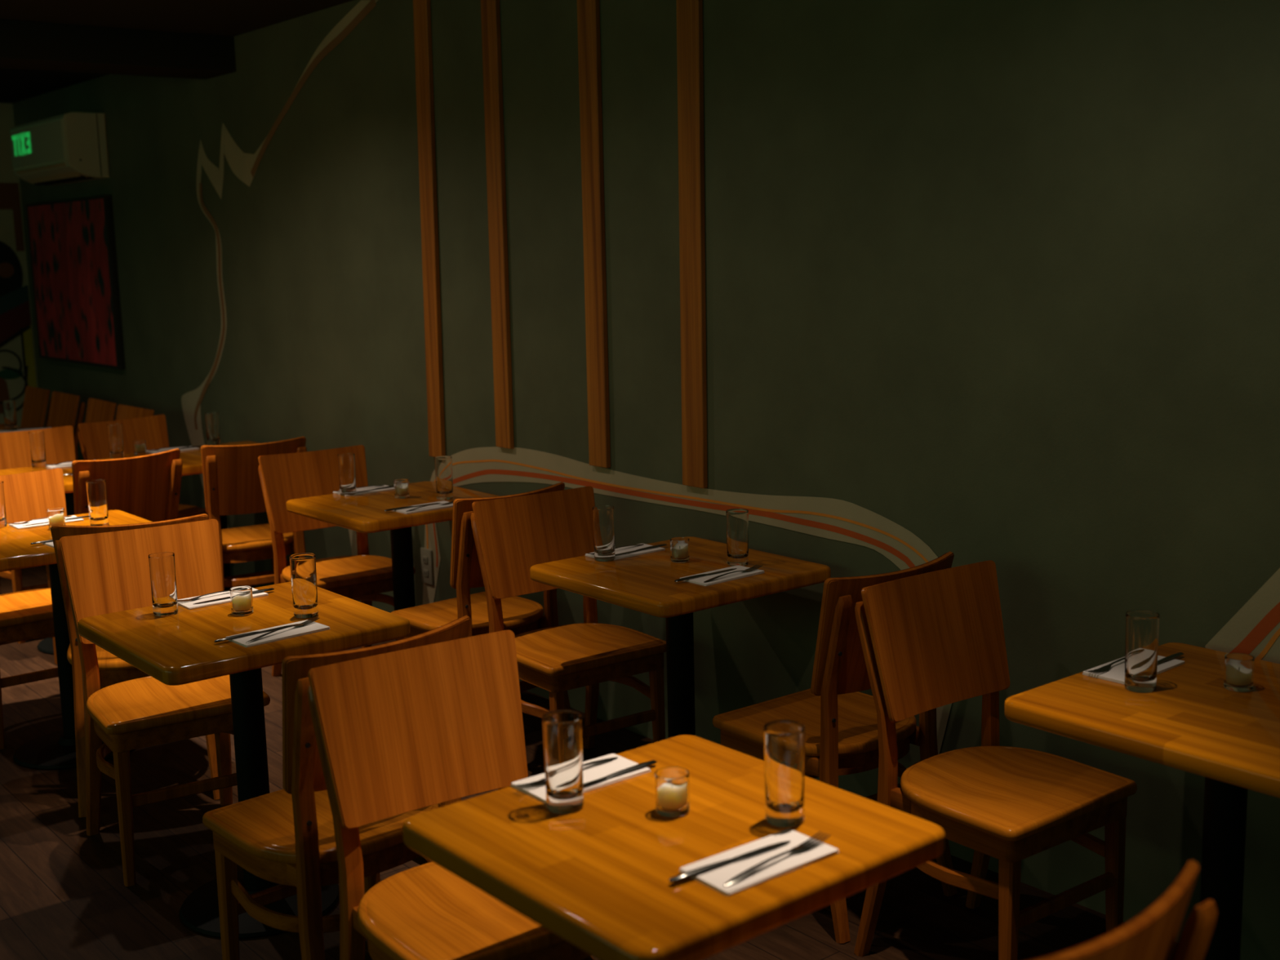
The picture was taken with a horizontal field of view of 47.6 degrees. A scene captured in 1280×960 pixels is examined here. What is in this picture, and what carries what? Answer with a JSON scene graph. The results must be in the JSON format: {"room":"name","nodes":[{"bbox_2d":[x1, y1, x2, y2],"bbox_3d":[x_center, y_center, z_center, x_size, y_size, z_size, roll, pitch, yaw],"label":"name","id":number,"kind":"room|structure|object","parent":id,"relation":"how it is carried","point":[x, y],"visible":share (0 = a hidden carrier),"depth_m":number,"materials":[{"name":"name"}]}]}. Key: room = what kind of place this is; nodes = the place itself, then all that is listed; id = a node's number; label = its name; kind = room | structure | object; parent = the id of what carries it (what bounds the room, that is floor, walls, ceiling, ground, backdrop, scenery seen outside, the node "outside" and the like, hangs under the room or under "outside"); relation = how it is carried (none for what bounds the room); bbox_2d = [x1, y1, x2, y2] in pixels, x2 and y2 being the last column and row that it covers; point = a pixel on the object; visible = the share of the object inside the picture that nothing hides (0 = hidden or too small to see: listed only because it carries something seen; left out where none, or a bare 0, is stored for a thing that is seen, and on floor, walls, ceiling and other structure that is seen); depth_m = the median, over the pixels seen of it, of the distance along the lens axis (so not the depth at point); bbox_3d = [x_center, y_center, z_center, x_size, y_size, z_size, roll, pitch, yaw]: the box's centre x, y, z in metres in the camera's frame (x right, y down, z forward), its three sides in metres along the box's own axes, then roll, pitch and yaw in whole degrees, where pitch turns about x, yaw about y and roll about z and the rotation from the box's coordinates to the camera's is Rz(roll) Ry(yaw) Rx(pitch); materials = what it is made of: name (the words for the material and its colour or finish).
{"room":"restaurant dining room","nodes":[
{"label":"restaurant dining room","id":0,"kind":"room"},
{"bbox_2d":[0,102,38,426],"bbox_3d":[-4.213,-1.114,9.521,0.400,2.645,0.108,-9,12,-38],"label":"wall","id":1,"kind":"structure","parent":0,"point":[18,370],"depth_m":9.52,"materials":[{"name":"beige paint"}]},
{"bbox_2d":[0,0,353,103],"bbox_3d":[-3.315,-1.553,3.501,6.560,0.100,16.300,-9,12,-38],"label":"ceiling","id":2,"kind":"structure","parent":0,"point":[232,18],"depth_m":6.12,"materials":[{"name":"grey paint"}]},
{"bbox_2d":[0,564,1177,959],"bbox_3d":[-3.251,1.156,3.939,6.560,0.100,16.300,-9,12,-38],"label":"floor","id":3,"kind":"structure","parent":0,"point":[64,895],"depth_m":3.85,"materials":[{"name":"brown wood"}]},
{"bbox_2d":[0,423,23,571],"bbox_3d":[-3.555,0.124,7.706,0.620,0.749,0.620,-9,12,-38],"label":"dining table","id":4,"kind":"object","parent":3,"relation":"on","point":[2,425],"visible":0.14,"depth_m":7.86,"materials":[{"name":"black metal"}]},
{"bbox_2d":[2,400,17,429],"bbox_3d":[-3.364,-0.346,7.756,0.063,0.153,0.063,0,9,8],"label":"water glass","id":5,"kind":"object","parent":4,"relation":"on","point":[9,406],"visible":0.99,"depth_m":7.73,"materials":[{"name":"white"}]},
{"bbox_2d":[7,426,51,431],"bbox_3d":[-3.231,-0.265,7.694,0.220,0.006,0.109,-6,10,-28],"label":"paper napkin","id":6,"kind":"object","parent":4,"relation":"on","point":[24,429],"visible":0.45,"depth_m":7.69,"materials":[{"name":"white"}]},
{"bbox_2d":[20,386,51,428],"bbox_3d":[-3.756,-0.094,8.680,0.470,0.885,0.444,-8,12,-37],"label":"dining chair","id":7,"kind":"object","parent":3,"relation":"on","point":[36,399],"visible":0.23,"depth_m":8.80,"materials":[{"name":"brown wood"}]},
{"bbox_2d":[0,425,75,643],"bbox_3d":[-2.677,0.230,6.519,0.444,0.885,0.470,-8,12,-37],"label":"dining chair","id":8,"kind":"object","parent":3,"relation":"on","point":[15,449],"visible":0.26,"depth_m":6.62,"materials":[{"name":"brown wood"}]},
{"bbox_2d":[0,467,106,749],"bbox_3d":[-2.178,0.438,5.157,0.444,0.885,0.470,-9,12,-38],"label":"dining chair","id":9,"kind":"object","parent":3,"relation":"on","point":[27,615],"visible":0.42,"depth_m":5.26,"materials":[{"name":"brown wood"}]},
{"bbox_2d":[0,457,120,654],"bbox_3d":[-2.405,0.334,6.233,0.620,0.749,0.620,-9,12,-38],"label":"dining table","id":10,"kind":"object","parent":3,"relation":"on","point":[46,646],"visible":0.08,"depth_m":6.17,"materials":[{"name":"wood"}]},
{"bbox_2d":[28,431,46,467],"bbox_3d":[-2.625,-0.134,6.330,0.063,0.153,0.063,2,10,20],"label":"water glass","id":11,"kind":"object","parent":10,"relation":"on","point":[37,440],"visible":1,"depth_m":6.31,"materials":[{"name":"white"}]},
{"bbox_2d":[45,459,95,468],"bbox_3d":[-2.488,-0.070,6.380,0.220,0.006,0.109,-9,12,-38],"label":"paper napkin","id":12,"kind":"object","parent":10,"relation":"on","point":[55,466],"visible":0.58,"depth_m":6.32,"materials":[{"name":"white"}]},
{"bbox_2d":[106,422,124,457],"bbox_3d":[-2.369,-0.178,6.566,0.063,0.153,0.063,-2,9,-5],"label":"water glass","id":13,"kind":"object","parent":10,"relation":"on","point":[116,447],"visible":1,"depth_m":6.54,"materials":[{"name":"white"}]},
{"bbox_2d":[47,391,85,460],"bbox_3d":[-3.428,-0.037,8.281,0.470,0.885,0.444,-9,12,-38],"label":"dining chair","id":14,"kind":"object","parent":3,"relation":"on","point":[64,406],"visible":0.29,"depth_m":8.37,"materials":[{"name":"brown wood"}]},
{"bbox_2d":[0,510,151,769],"bbox_3d":[-1.917,0.543,4.867,0.620,0.749,0.620,-9,12,-38],"label":"dining table","id":15,"kind":"object","parent":3,"relation":"on","point":[55,750],"visible":0.48,"depth_m":4.82,"materials":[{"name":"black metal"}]},
{"bbox_2d":[0,480,7,527],"bbox_3d":[-2.186,0.083,4.926,0.063,0.153,0.063,-3,9,-8],"label":"water glass","id":16,"kind":"object","parent":15,"relation":"on","point":[3,523],"visible":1,"depth_m":4.92,"materials":[{"name":"clear"}]},
{"bbox_2d":[8,515,84,529],"bbox_3d":[-2.037,0.144,4.985,0.220,0.006,0.109,-9,12,-38],"label":"paper napkin","id":17,"kind":"object","parent":15,"relation":"on","point":[18,526],"visible":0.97,"depth_m":4.95,"materials":[{"name":"white"}]},
{"bbox_2d":[6,515,72,524],"bbox_3d":[-2.062,0.137,4.996,0.224,0.010,0.023,-10,13,-43],"label":"fork","id":18,"kind":"object","parent":17,"relation":"on","point":[65,516],"visible":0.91,"depth_m":4.96,"materials":[{"name":"silver metal"}]},
{"bbox_2d":[23,515,88,525],"bbox_3d":[-2.001,0.139,4.983,0.226,0.006,0.017,-9,12,-38],"label":"table knife","id":19,"kind":"object","parent":17,"relation":"on","point":[81,517],"visible":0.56,"depth_m":5.01,"materials":[{"name":"silver metal"}]},
{"bbox_2d":[40,541,53,547],"bbox_3d":[-1.797,0.190,4.668,0.220,0.006,0.109,-9,12,-41],"label":"paper napkin","id":20,"kind":"object","parent":15,"relation":"on","point":[48,544],"visible":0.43,"depth_m":4.59,"materials":[{"name":"white"}]},
{"bbox_2d":[30,539,53,544],"bbox_3d":[-1.840,0.187,4.661,0.226,0.006,0.017,-9,12,-41],"label":"table knife","id":21,"kind":"object","parent":20,"relation":"on","point":[48,540],"visible":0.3,"depth_m":4.61,"materials":[{"name":"silver metal"}]},
{"bbox_2d":[46,507,65,528],"bbox_3d":[-1.960,0.130,4.877,0.055,0.065,0.055,-9,12,-40],"label":"candle holder","id":22,"kind":"object","parent":15,"relation":"on","point":[55,516],"visible":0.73,"depth_m":4.86,"materials":[{"name":"clear glass"}]},
{"bbox_2d":[85,479,108,525],"bbox_3d":[-1.831,0.078,4.905,0.063,0.153,0.063,3,10,27],"label":"water glass","id":23,"kind":"object","parent":15,"relation":"on","point":[96,491],"visible":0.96,"depth_m":4.88,"materials":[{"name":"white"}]},
{"bbox_2d":[84,397,116,422],"bbox_3d":[-3.053,0.028,7.823,0.470,0.885,0.444,-8,11,-36],"label":"dining chair","id":24,"kind":"object","parent":3,"relation":"on","point":[98,411],"visible":0.2,"depth_m":7.95,"materials":[{"name":"brown wood"}]},
{"bbox_2d":[45,448,182,664],"bbox_3d":[-2.129,0.318,5.896,0.444,0.885,0.470,-10,13,-43],"label":"dining chair","id":25,"kind":"object","parent":3,"relation":"on","point":[148,486],"visible":0.3,"depth_m":5.72,"materials":[{"name":"brown wood"}]},
{"bbox_2d":[50,513,219,817],"bbox_3d":[-1.550,0.525,4.525,0.444,0.885,0.470,-4,10,-18],"label":"dining chair","id":26,"kind":"object","parent":3,"relation":"on","point":[113,669],"visible":0.27,"depth_m":4.32,"materials":[{"name":"brown wood"}]},
{"bbox_2d":[115,404,154,420],"bbox_3d":[-2.730,0.084,7.428,0.470,0.885,0.444,-9,12,-40],"label":"dining chair","id":27,"kind":"object","parent":3,"relation":"on","point":[123,411],"visible":0.13,"depth_m":7.57,"materials":[{"name":"brown wood"}]},
{"bbox_2d":[77,414,208,519],"bbox_3d":[-2.329,0.161,6.894,0.470,0.885,0.444,7,13,43],"label":"dining chair","id":28,"kind":"object","parent":3,"relation":"on","point":[93,437],"visible":0.27,"depth_m":6.98,"materials":[{"name":"brown wood"}]},
{"bbox_2d":[59,519,270,886],"bbox_3d":[-1.315,0.596,4.054,0.444,0.885,0.470,-7,11,-31],"label":"dining chair","id":29,"kind":"object","parent":3,"relation":"on","point":[105,572],"visible":0.7,"depth_m":4.07,"materials":[{"name":"brown wood"}]},
{"bbox_2d":[124,440,258,590],"bbox_3d":[-1.945,0.246,6.714,0.620,0.749,0.620,-9,12,-38],"label":"dining table","id":30,"kind":"object","parent":3,"relation":"on","point":[191,459],"visible":0.11,"depth_m":6.65,"materials":[{"name":"wood"}]},
{"bbox_2d":[133,440,146,455],"bbox_3d":[-2.289,-0.148,6.649,0.055,0.065,0.055,5,11,33],"label":"candle holder","id":31,"kind":"object","parent":30,"relation":"on","point":[140,446],"visible":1,"depth_m":6.63,"materials":[{"name":"clear glass"}]},
{"bbox_2d":[146,445,199,453],"bbox_3d":[-2.183,-0.141,6.776,0.220,0.006,0.109,-9,12,-38],"label":"paper napkin","id":32,"kind":"object","parent":30,"relation":"on","point":[193,448],"visible":0.61,"depth_m":6.77,"materials":[{"name":"white"}]},
{"bbox_2d":[204,412,220,445],"bbox_3d":[-2.039,-0.244,6.931,0.063,0.153,0.063,5,11,36],"label":"water glass","id":33,"kind":"object","parent":30,"relation":"on","point":[211,419],"visible":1,"depth_m":6.91,"materials":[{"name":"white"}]},
{"bbox_2d":[77,581,409,938],"bbox_3d":[-0.980,0.715,3.667,0.620,0.749,0.620,-9,12,-38],"label":"dining table","id":34,"kind":"object","parent":3,"relation":"on","point":[180,648],"visible":0.56,"depth_m":3.58,"materials":[{"name":"brown wood"}]},
{"bbox_2d":[148,551,177,616],"bbox_3d":[-1.203,0.263,3.667,0.063,0.153,0.063,-10,12,-42],"label":"water glass","id":35,"kind":"object","parent":34,"relation":"on","point":[162,565],"visible":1,"depth_m":3.64,"materials":[{"name":"clear"}]},
{"bbox_2d":[177,587,268,609],"bbox_3d":[-1.103,0.310,3.823,0.220,0.006,0.109,-9,12,-39],"label":"paper napkin","id":36,"kind":"object","parent":34,"relation":"on","point":[188,605],"visible":0.58,"depth_m":3.79,"materials":[{"name":"white"}]},
{"bbox_2d":[177,590,229,601],"bbox_3d":[-1.129,0.302,3.833,0.023,0.010,0.224,8,13,44],"label":"fork","id":37,"kind":"object","parent":36,"relation":"on","point":[198,597],"visible":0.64,"depth_m":3.80,"materials":[{"name":"silver metal"}]},
{"bbox_2d":[193,587,274,604],"bbox_3d":[-1.067,0.305,3.821,0.226,0.006,0.017,-9,12,-39],"label":"table knife","id":38,"kind":"object","parent":36,"relation":"on","point":[271,588],"visible":0.65,"depth_m":3.81,"materials":[{"name":"silver metal"}]},
{"bbox_2d":[229,585,253,615],"bbox_3d":[-1.004,0.304,3.659,0.055,0.065,0.055,-2,9,-6],"label":"candle holder","id":39,"kind":"object","parent":34,"relation":"on","point":[241,597],"visible":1,"depth_m":3.64,"materials":[{"name":"clear glass"}]},
{"bbox_2d":[226,619,329,647],"bbox_3d":[-0.861,0.364,3.457,0.220,0.006,0.109,-9,12,-41],"label":"paper napkin","id":40,"kind":"object","parent":34,"relation":"on","point":[295,631],"visible":0.9,"depth_m":3.44,"materials":[{"name":"white"}]},
{"bbox_2d":[213,623,298,642],"bbox_3d":[-0.906,0.361,3.451,0.226,0.006,0.017,-10,12,-42],"label":"table knife","id":41,"kind":"object","parent":40,"relation":"on","point":[274,628],"visible":0.99,"depth_m":3.42,"materials":[{"name":"silver metal"}]},
{"bbox_2d":[245,617,319,643],"bbox_3d":[-0.851,0.357,3.457,0.023,0.010,0.224,5,11,33],"label":"fork","id":42,"kind":"object","parent":40,"relation":"on","point":[308,621],"visible":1,"depth_m":3.48,"materials":[{"name":"silver metal"}]},
{"bbox_2d":[289,552,318,617],"bbox_3d":[-0.836,0.263,3.615,0.063,0.153,0.063,1,10,15],"label":"water glass","id":43,"kind":"object","parent":34,"relation":"on","point":[303,566],"visible":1,"depth_m":3.59,"materials":[{"name":"clear"}]},
{"bbox_2d":[200,436,306,591],"bbox_3d":[-1.685,0.252,6.240,0.444,0.885,0.470,-7,11,-31],"label":"dining chair","id":44,"kind":"object","parent":3,"relation":"on","point":[232,483],"visible":0.58,"depth_m":6.04,"materials":[{"name":"brown wood"}]},
{"bbox_2d":[202,615,471,959],"bbox_3d":[-0.638,0.730,3.127,0.444,0.885,0.470,-10,12,-42],"label":"dining chair","id":45,"kind":"object","parent":3,"relation":"on","point":[286,837],"visible":0.44,"depth_m":2.98,"materials":[{"name":"brown wood"}]},
{"bbox_2d":[257,444,415,676],"bbox_3d":[-1.163,0.342,5.606,0.444,0.885,0.470,-8,11,-35],"label":"dining chair","id":46,"kind":"object","parent":3,"relation":"on","point":[362,577],"visible":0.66,"depth_m":5.63,"materials":[{"name":"brown wood"}]},
{"bbox_2d":[286,481,499,640],"bbox_3d":[-0.867,0.441,5.349,0.620,0.749,0.620,-9,12,-38],"label":"dining table","id":47,"kind":"object","parent":3,"relation":"on","point":[363,513],"visible":0.47,"depth_m":5.27,"materials":[{"name":"brown wood"}]},
{"bbox_2d":[337,453,356,496],"bbox_3d":[-1.090,-0.021,5.407,0.063,0.153,0.063,4,11,31],"label":"water glass","id":48,"kind":"object","parent":47,"relation":"on","point":[346,461],"visible":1,"depth_m":5.38,"materials":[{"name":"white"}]},
{"bbox_2d":[333,484,394,496],"bbox_3d":[-1.038,0.039,5.492,0.220,0.006,0.109,-9,12,-38],"label":"paper napkin","id":49,"kind":"object","parent":47,"relation":"on","point":[378,486],"visible":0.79,"depth_m":5.49,"materials":[{"name":"white"}]},
{"bbox_2d":[356,485,394,492],"bbox_3d":[-1.002,0.034,5.489,0.226,0.006,0.017,-9,12,-38],"label":"table knife","id":50,"kind":"object","parent":49,"relation":"on","point":[388,486],"visible":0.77,"depth_m":5.50,"materials":[{"name":"silver metal"}]},
{"bbox_2d":[393,479,409,498],"bbox_3d":[-0.873,0.032,5.324,0.055,0.065,0.055,-7,11,-30],"label":"candle holder","id":51,"kind":"object","parent":47,"relation":"on","point":[401,486],"visible":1,"depth_m":5.30,"materials":[{"name":"clear glass"}]},
{"bbox_2d":[391,501,453,514],"bbox_3d":[-0.753,0.095,5.103,0.220,0.006,0.109,-9,12,-39],"label":"paper napkin","id":52,"kind":"object","parent":47,"relation":"on","point":[435,506],"visible":0.79,"depth_m":5.08,"materials":[{"name":"white"}]},
{"bbox_2d":[384,502,439,511],"bbox_3d":[-0.797,0.092,5.097,0.226,0.006,0.017,-9,12,-39],"label":"table knife","id":53,"kind":"object","parent":52,"relation":"on","point":[406,507],"visible":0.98,"depth_m":5.07,"materials":[{"name":"silver metal"}]},
{"bbox_2d":[405,500,453,511],"bbox_3d":[-0.729,0.090,5.090,0.023,0.010,0.224,8,13,44],"label":"fork","id":54,"kind":"object","parent":52,"relation":"on","point":[451,502],"visible":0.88,"depth_m":5.09,"materials":[{"name":"silver metal"}]},
{"bbox_2d":[434,455,453,500],"bbox_3d":[-0.711,-0.007,5.270,0.063,0.153,0.063,-7,11,-33],"label":"water glass","id":55,"kind":"object","parent":47,"relation":"on","point":[443,464],"visible":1,"depth_m":5.25,"materials":[{"name":"clear"}]},
{"bbox_2d":[307,630,594,959],"bbox_3d":[-0.316,0.785,2.736,0.444,0.885,0.470,-8,11,-35],"label":"dining chair","id":56,"kind":"object","parent":3,"relation":"on","point":[397,732],"visible":0.79,"depth_m":2.77,"materials":[{"name":"brown wood"}]},
{"bbox_2d":[391,481,570,710],"bbox_3d":[-0.528,0.450,4.843,0.444,0.885,0.470,-10,12,-41],"label":"dining chair","id":57,"kind":"object","parent":3,"relation":"on","point":[520,615],"visible":0.42,"depth_m":4.73,"materials":[{"name":"brown wood"}]},
{"bbox_2d":[470,485,666,748],"bbox_3d":[-0.213,0.501,4.477,0.444,0.885,0.470,-8,11,-35],"label":"dining chair","id":58,"kind":"object","parent":3,"relation":"on","point":[512,535],"visible":0.77,"depth_m":4.48,"materials":[{"name":"brown wood"}]},
{"bbox_2d":[402,734,945,959],"bbox_3d":[0.054,0.906,2.332,0.620,0.749,0.620,-9,12,-39],"label":"dining table","id":59,"kind":"object","parent":3,"relation":"on","point":[597,876],"visible":0.89,"depth_m":2.17,"materials":[{"name":"brown wood"}]},
{"bbox_2d":[542,710,583,813],"bbox_3d":[-0.123,0.453,2.334,0.063,0.153,0.063,4,11,29],"label":"water glass","id":60,"kind":"object","parent":59,"relation":"on","point":[562,729],"visible":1,"depth_m":2.31,"materials":[{"name":"clear"}]},
{"bbox_2d":[511,753,650,803],"bbox_3d":[-0.099,0.505,2.470,0.220,0.006,0.109,-9,12,-38],"label":"paper napkin","id":61,"kind":"object","parent":59,"relation":"on","point":[597,771],"visible":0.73,"depth_m":2.47,"materials":[{"name":"white"}]},
{"bbox_2d":[513,756,617,789],"bbox_3d":[-0.121,0.498,2.477,0.224,0.010,0.023,-10,12,-42],"label":"fork","id":62,"kind":"object","parent":61,"relation":"on","point":[541,782],"visible":0.78,"depth_m":2.44,"materials":[{"name":"silver metal"}]},
{"bbox_2d":[583,760,657,787],"bbox_3d":[-0.057,0.502,2.452,0.226,0.006,0.017,-9,12,-40],"label":"table knife","id":63,"kind":"object","parent":61,"relation":"on","point":[642,765],"visible":0.75,"depth_m":2.47,"materials":[{"name":"silver metal"}]},
{"bbox_2d":[654,766,689,817],"bbox_3d":[0.051,0.497,2.312,0.055,0.065,0.055,1,10,17],"label":"candle holder","id":64,"kind":"object","parent":59,"relation":"on","point":[672,784],"visible":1,"depth_m":2.29,"materials":[{"name":"clear glass"}]},
{"bbox_2d":[679,828,839,895],"bbox_3d":[0.175,0.555,2.121,0.220,0.006,0.109,-8,12,-37],"label":"paper napkin","id":65,"kind":"object","parent":59,"relation":"on","point":[715,878],"visible":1,"depth_m":2.11,"materials":[{"name":"white"}]},
{"bbox_2d":[668,840,790,882],"bbox_3d":[0.134,0.552,2.113,0.226,0.006,0.017,-8,11,-35],"label":"table knife","id":66,"kind":"object","parent":65,"relation":"on","point":[690,873],"visible":1,"depth_m":2.10,"materials":[{"name":"silver metal"}]},
{"bbox_2d":[724,831,831,886],"bbox_3d":[0.198,0.550,2.108,0.224,0.010,0.023,-10,13,-43],"label":"fork","id":67,"kind":"object","parent":65,"relation":"on","point":[805,846],"visible":1,"depth_m":2.13,"materials":[{"name":"silver metal"}]},
{"bbox_2d":[764,720,804,827],"bbox_3d":[0.225,0.457,2.259,0.063,0.153,0.063,-1,9,-1],"label":"water glass","id":68,"kind":"object","parent":59,"relation":"on","point":[784,740],"visible":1,"depth_m":2.24,"materials":[{"name":"clear glass"}]},
{"bbox_2d":[529,536,831,737],"bbox_3d":[0.117,0.611,4.149,0.620,0.749,0.620,-9,12,-38],"label":"dining table","id":69,"kind":"object","parent":3,"relation":"on","point":[645,583],"visible":0.47,"depth_m":4.03,"materials":[{"name":"brown wood"}]},
{"bbox_2d":[592,505,615,561],"bbox_3d":[-0.103,0.154,4.182,0.063,0.153,0.063,0,9,7],"label":"water glass","id":70,"kind":"object","parent":69,"relation":"on","point":[603,516],"visible":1,"depth_m":4.16,"materials":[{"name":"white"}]},
{"bbox_2d":[585,543,665,559],"bbox_3d":[-0.043,0.211,4.279,0.220,0.006,0.109,-9,12,-39],"label":"paper napkin","id":71,"kind":"object","parent":69,"relation":"on","point":[628,548],"visible":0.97,"depth_m":4.28,"materials":[{"name":"white"}]},
{"bbox_2d":[615,543,666,555],"bbox_3d":[-0.007,0.206,4.277,0.226,0.006,0.017,-9,12,-39],"label":"table knife","id":72,"kind":"object","parent":71,"relation":"on","point":[662,544],"visible":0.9,"depth_m":4.29,"materials":[{"name":"silver metal"}]},
{"bbox_2d":[670,537,689,563],"bbox_3d":[0.114,0.200,4.143,0.055,0.065,0.055,1,9,15],"label":"candle holder","id":73,"kind":"object","parent":69,"relation":"on","point":[679,546],"visible":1,"depth_m":4.12,"materials":[{"name":"clear glass"}]},
{"bbox_2d":[680,565,764,586],"bbox_3d":[0.224,0.259,3.949,0.220,0.006,0.109,-9,12,-39],"label":"paper napkin","id":74,"kind":"object","parent":69,"relation":"on","point":[699,580],"visible":0.87,"depth_m":3.93,"materials":[{"name":"white"}]},
{"bbox_2d":[674,568,737,582],"bbox_3d":[0.180,0.256,3.943,0.226,0.006,0.017,-9,12,-39],"label":"table knife","id":75,"kind":"object","parent":74,"relation":"on","point":[727,570],"visible":1,"depth_m":3.92,"materials":[{"name":"silver metal"}]},
{"bbox_2d":[703,564,762,582],"bbox_3d":[0.250,0.254,3.934,0.224,0.010,0.023,-10,13,-43],"label":"fork","id":76,"kind":"object","parent":74,"relation":"on","point":[753,568],"visible":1,"depth_m":3.95,"materials":[{"name":"silver metal"}]},
{"bbox_2d":[725,508,748,565],"bbox_3d":[0.274,0.161,4.082,0.063,0.153,0.063,3,10,26],"label":"water glass","id":77,"kind":"object","parent":69,"relation":"on","point":[737,519],"visible":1,"depth_m":4.06,"materials":[{"name":"clear"}]},
{"bbox_2d":[712,551,957,943],"bbox_3d":[0.493,0.616,3.667,0.444,0.885,0.470,-8,12,-37],"label":"dining chair","id":78,"kind":"object","parent":3,"relation":"on","point":[839,721],"visible":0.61,"depth_m":3.49,"materials":[{"name":"brown wood"}]},
{"bbox_2d":[853,560,1137,959],"bbox_3d":[0.791,0.674,3.264,0.444,0.885,0.470,-8,11,-36],"label":"dining chair","id":79,"kind":"object","parent":3,"relation":"on","point":[932,640],"visible":0.94,"depth_m":3.25,"materials":[{"name":"brown wood"}]},
{"bbox_2d":[1032,859,1217,959],"bbox_3d":[0.407,0.908,1.870,0.444,0.885,0.470,-9,12,-38],"label":"dining chair","id":80,"kind":"object","parent":3,"relation":"on","point":[1152,935],"visible":1,"depth_m":1.70,"materials":[{"name":"brown wood"}]},
{"bbox_2d":[1004,642,1279,959],"bbox_3d":[1.146,0.795,2.861,0.620,0.749,0.620,-9,12,-38],"label":"dining table","id":81,"kind":"object","parent":3,"relation":"on","point":[1192,723],"visible":0.93,"depth_m":2.79,"materials":[{"name":"brown wood"}]},
{"bbox_2d":[1082,655,1185,684],"bbox_3d":[1.028,0.390,3.020,0.220,0.006,0.109,-9,12,-40],"label":"paper napkin","id":82,"kind":"object","parent":81,"relation":"on","point":[1116,673],"visible":0.53,"depth_m":3.00,"materials":[{"name":"white"}]},
{"bbox_2d":[1085,657,1124,673],"bbox_3d":[0.998,0.381,3.034,0.224,0.010,0.023,-10,12,-42],"label":"fork","id":83,"kind":"object","parent":82,"relation":"on","point":[1104,668],"visible":0.76,"depth_m":3.00,"materials":[{"name":"silver metal"}]},
{"bbox_2d":[1157,652,1183,664],"bbox_3d":[1.071,0.383,3.025,0.226,0.006,0.017,-9,12,-40],"label":"table knife","id":84,"kind":"object","parent":82,"relation":"on","point":[1179,654],"visible":0.4,"depth_m":3.06,"materials":[{"name":"silver metal"}]},
{"bbox_2d":[1124,609,1159,693],"bbox_3d":[0.993,0.339,2.876,0.063,0.153,0.063,6,12,38],"label":"water glass","id":85,"kind":"object","parent":81,"relation":"on","point":[1142,626],"visible":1,"depth_m":2.85,"materials":[{"name":"clear"}]},
{"bbox_2d":[1223,653,1254,692],"bbox_3d":[1.183,0.380,2.869,0.055,0.065,0.055,-5,10,-21],"label":"candle holder","id":86,"kind":"object","parent":81,"relation":"on","point":[1238,673],"visible":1,"depth_m":2.85,"materials":[{"name":"clear glass"}]},
{"bbox_2d":[13,0,1279,959],"bbox_3d":[-0.777,-0.581,5.720,0.103,2.645,16.300,-9,12,-38],"label":"wall","id":87,"kind":"structure","parent":0,"point":[997,281],"depth_m":4.09,"materials":[{"name":"green paint"}]},
{"bbox_2d":[9,111,110,186],"bbox_3d":[-3.398,-1.921,8.478,0.236,0.356,1.003,-9,12,-38],"label":"air conditioner","id":88,"kind":"object","parent":87,"relation":"attached to","point":[69,148],"visible":1,"depth_m":8.17,"materials":[{"name":"beige plastic"}]},
{"bbox_2d":[25,195,124,368],"bbox_3d":[-3.449,-1.203,8.833,0.044,0.985,1.450,-9,12,-38],"label":"painting","id":89,"kind":"object","parent":87,"relation":"attached to","point":[72,242],"visible":1,"depth_m":8.73,"materials":[{"name":"red"}]},
{"bbox_2d":[0,18,235,79],"bbox_3d":[-4.501,-1.619,4.894,6.460,0.159,0.350,-9,12,-38],"label":"beam","id":90,"kind":"structure","parent":87,"relation":"attached to","point":[24,45],"depth_m":6.45,"materials":[{"name":"grey paint"}]},
{"bbox_2d":[420,547,434,585],"bbox_3d":[-0.869,0.352,5.920,0.018,0.145,0.084,-9,12,-38],"label":"wall outlet","id":91,"kind":"object","parent":87,"relation":"attached to","point":[427,560],"visible":1,"depth_m":5.91,"materials":[{"name":"beige plastic"}]},
{"bbox_2d":[422,555,427,564],"bbox_3d":[-0.874,0.325,5.913,0.005,0.030,0.034,-9,12,-38],"label":"socket","id":92,"kind":"object","parent":91,"relation":"attached to","point":[424,557],"depth_m":5.91,"materials":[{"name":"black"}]},
{"bbox_2d":[423,568,428,577],"bbox_3d":[-0.872,0.379,5.921,0.005,0.030,0.034,-9,12,-38],"label":"socket","id":93,"kind":"object","parent":91,"relation":"attached to","point":[425,571],"depth_m":5.92,"materials":[{"name":"white"}]},
{"bbox_2d":[413,0,445,457],"bbox_3d":[-0.811,-0.981,5.590,0.020,1.808,0.138,-9,12,-38],"label":"batten","id":94,"kind":"object","parent":87,"relation":"attached to","point":[421,8],"visible":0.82,"depth_m":5.58,"materials":[{"name":"brown wood"}]},
{"bbox_2d":[480,0,514,448],"bbox_3d":[-0.514,-0.970,5.220,0.020,1.725,0.110,-9,12,-38],"label":"batten","id":95,"kind":"object","parent":87,"relation":"attached to","point":[490,9],"visible":1,"depth_m":5.21,"materials":[{"name":"brown wood"}]},
{"bbox_2d":[577,0,610,467],"bbox_3d":[-0.154,-0.902,4.782,0.020,1.736,0.105,-9,12,-38],"label":"batten","id":96,"kind":"object","parent":87,"relation":"attached to","point":[588,11],"visible":1,"depth_m":4.78,"materials":[{"name":"brown wood"}]},
{"bbox_2d":[676,0,707,488],"bbox_3d":[0.157,-0.842,4.405,0.020,1.749,0.116,-9,12,-38],"label":"batten","id":97,"kind":"object","parent":87,"relation":"attached to","point":[689,12],"visible":1,"depth_m":4.41,"materials":[{"name":"brown wood"}]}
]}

